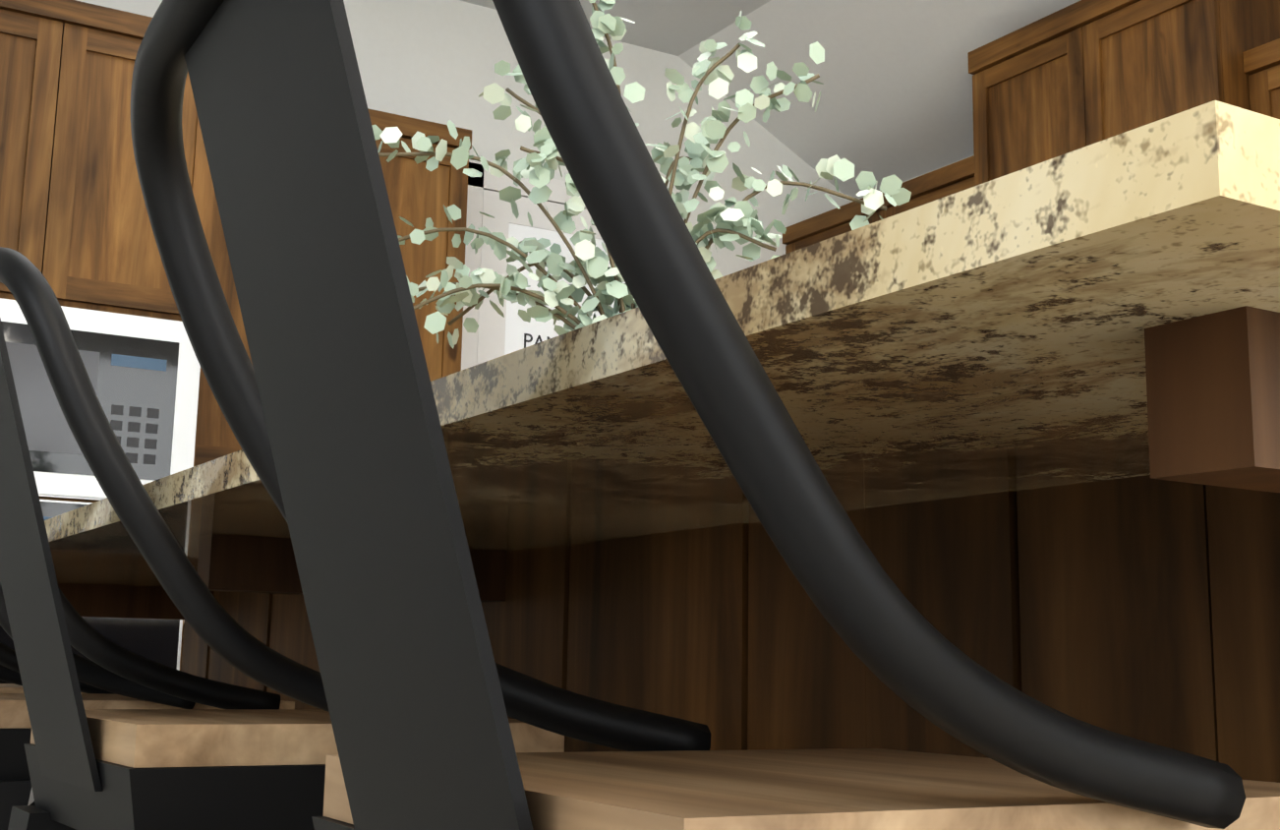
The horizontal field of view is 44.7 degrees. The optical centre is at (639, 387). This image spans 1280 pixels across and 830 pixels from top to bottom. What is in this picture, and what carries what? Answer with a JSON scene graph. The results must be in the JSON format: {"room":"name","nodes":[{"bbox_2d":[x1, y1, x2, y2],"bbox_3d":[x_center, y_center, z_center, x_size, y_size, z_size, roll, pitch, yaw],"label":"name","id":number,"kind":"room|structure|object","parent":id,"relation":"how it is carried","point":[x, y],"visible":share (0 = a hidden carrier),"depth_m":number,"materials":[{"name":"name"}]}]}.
{"room":"kitchen","nodes":[
{"label":"kitchen","id":0,"kind":"room"},
{"bbox_2d":[76,0,852,276],"bbox_3d":[-0.664,0.173,5.168,3.650,3.050,0.120,7,-12,-31],"label":"wall","id":1,"kind":"structure","parent":0,"point":[435,61],"depth_m":5.40,"materials":[{"name":"paint"}]},
{"bbox_2d":[194,108,471,465],"bbox_3d":[-0.999,-0.277,4.761,0.863,1.140,0.343,7,-12,-31],"label":"upper cabinet","id":2,"kind":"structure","parent":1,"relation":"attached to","point":[419,194],"depth_m":4.80,"materials":[{"name":"brown wood"}]},
{"bbox_2d":[461,162,625,370],"bbox_3d":[-0.257,0.489,5.248,0.835,2.470,0.075,7,-12,-31],"label":"pantry door","id":3,"kind":"structure","parent":1,"relation":"in","point":[495,334],"depth_m":5.31,"materials":[{"name":"paint"}]},
{"bbox_2d":[523,333,549,348],"bbox_3d":[-0.276,-0.147,5.375,0.278,0.051,0.001,7,-12,-31],"label":"door sign","id":4,"kind":"object","parent":3,"relation":"attached to","point":[531,339],"visible":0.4,"depth_m":5.32,"materials":[{"name":"grey"}]},
{"bbox_2d":[460,0,770,56],"bbox_3d":[0.529,-1.981,1.971,3.420,0.100,7.120,7,-12,-31],"label":"ceiling","id":5,"kind":"structure","parent":0,"point":[676,28],"depth_m":5.49,"materials":[{"name":"paint"}]},
{"bbox_2d":[678,0,1080,198],"bbox_3d":[2.341,-1.548,3.014,0.830,0.520,7.120,7,-12,-31],"label":"ceiling","id":6,"kind":"structure","parent":0,"point":[896,87],"depth_m":5.47,"materials":[{"name":"paint"}]},
{"bbox_2d":[860,154,974,198],"bbox_3d":[2.720,0.038,2.980,0.120,2.660,7.120,7,-12,-31],"label":"wall","id":7,"kind":"structure","parent":0,"point":[935,169],"depth_m":5.77,"materials":[{"name":"paint"}]},
{"bbox_2d":[782,155,974,253],"bbox_3d":[0.983,-0.114,5.472,0.343,1.140,1.156,7,-12,-31],"label":"upper cabinet","id":8,"kind":"object","parent":7,"relation":"attached to","point":[944,182],"visible":0.06,"depth_m":5.45,"materials":[{"name":"brown wood"}]},
{"bbox_2d":[967,0,1279,185],"bbox_3d":[1.481,-0.635,4.627,0.463,0.975,0.930,7,-12,-31],"label":"upper cabinet","id":9,"kind":"object","parent":7,"relation":"attached to","point":[1080,74],"visible":0.35,"depth_m":4.51,"materials":[{"name":"brown wood"}]},
{"bbox_2d":[1242,38,1279,118],"bbox_3d":[2.050,-0.406,3.740,0.343,1.140,1.086,7,-12,-31],"label":"upper cabinet","id":10,"kind":"object","parent":7,"relation":"attached to","point":[1261,66],"visible":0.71,"depth_m":4.15,"materials":[{"name":"brown wood"}]},
{"bbox_3d":[-1.871,1.241,2.329,8.370,0.100,11.370,7,-12,-31],"label":"floor","id":11,"kind":"structure","parent":0,"visible":0},
{"bbox_2d":[0,664,84,693],"bbox_3d":[-0.978,0.656,2.283,0.519,1.066,0.474,7,-12,-31],"label":"bar stool","id":12,"kind":"object","parent":11,"relation":"on","point":[10,680],"visible":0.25,"depth_m":2.17,"materials":[{"name":"black metal"}]},
{"bbox_2d":[0,0,215,805],"bbox_3d":[-1.659,0.245,4.072,0.848,2.485,0.670,7,-12,-31],"label":"tall cabinet","id":13,"kind":"object","parent":11,"relation":"on","point":[76,229],"visible":0.48,"depth_m":4.02,"materials":[{"name":"brown wood"}]},
{"bbox_2d":[0,581,294,829],"bbox_3d":[-0.614,0.557,1.694,0.522,1.066,0.478,7,-12,-31],"label":"bar stool","id":14,"kind":"object","parent":11,"relation":"on","point":[100,687],"visible":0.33,"depth_m":1.55,"materials":[{"name":"black metal"}]},
{"bbox_2d":[0,246,564,829],"bbox_3d":[-0.304,0.471,1.187,0.516,1.066,0.469,7,-12,-31],"label":"bar stool","id":15,"kind":"object","parent":11,"relation":"on","point":[242,758],"visible":0.83,"depth_m":1.07,"materials":[{"name":"black metal"}]},
{"bbox_2d":[54,292,1279,782],"bbox_3d":[0.150,0.652,1.691,1.310,0.906,2.330,7,-12,-31],"label":"kitchen island","id":16,"kind":"object","parent":11,"relation":"on","point":[1033,411],"depth_m":0.95,"materials":[{"name":"wood"}]},
{"bbox_2d":[44,509,137,568],"bbox_3d":[-0.212,0.280,2.290,1.420,0.024,1.130,7,-12,-31],"label":"island countertop","id":17,"kind":"structure","parent":16,"relation":"on","point":[65,549],"depth_m":1.58,"materials":[{"name":"beige stone"}]},
{"bbox_2d":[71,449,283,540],"bbox_3d":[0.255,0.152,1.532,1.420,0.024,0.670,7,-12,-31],"label":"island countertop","id":18,"kind":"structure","parent":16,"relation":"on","point":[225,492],"depth_m":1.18,"materials":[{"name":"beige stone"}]},
{"bbox_2d":[430,100,1279,477],"bbox_3d":[0.587,0.061,0.992,1.420,0.024,0.610,7,-12,-31],"label":"island countertop","id":19,"kind":"structure","parent":16,"relation":"on","point":[1178,214],"depth_m":0.48,"materials":[{"name":"beige stone"}]},
{"bbox_2d":[371,0,911,348],"bbox_3d":[-0.087,-0.144,2.147,0.715,0.764,0.655,7,-12,-31],"label":"plant","id":20,"kind":"object","parent":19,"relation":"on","point":[584,267],"visible":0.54,"depth_m":2.08,"materials":[{"name":"green plant"}]},
{"bbox_2d":[130,0,1279,829],"bbox_3d":[0.050,0.375,0.614,0.519,1.066,0.474,7,-12,-31],"label":"bar stool","id":21,"kind":"object","parent":11,"relation":"on","point":[325,399],"visible":1,"depth_m":0.54,"materials":[{"name":"black metal"}]}
]}

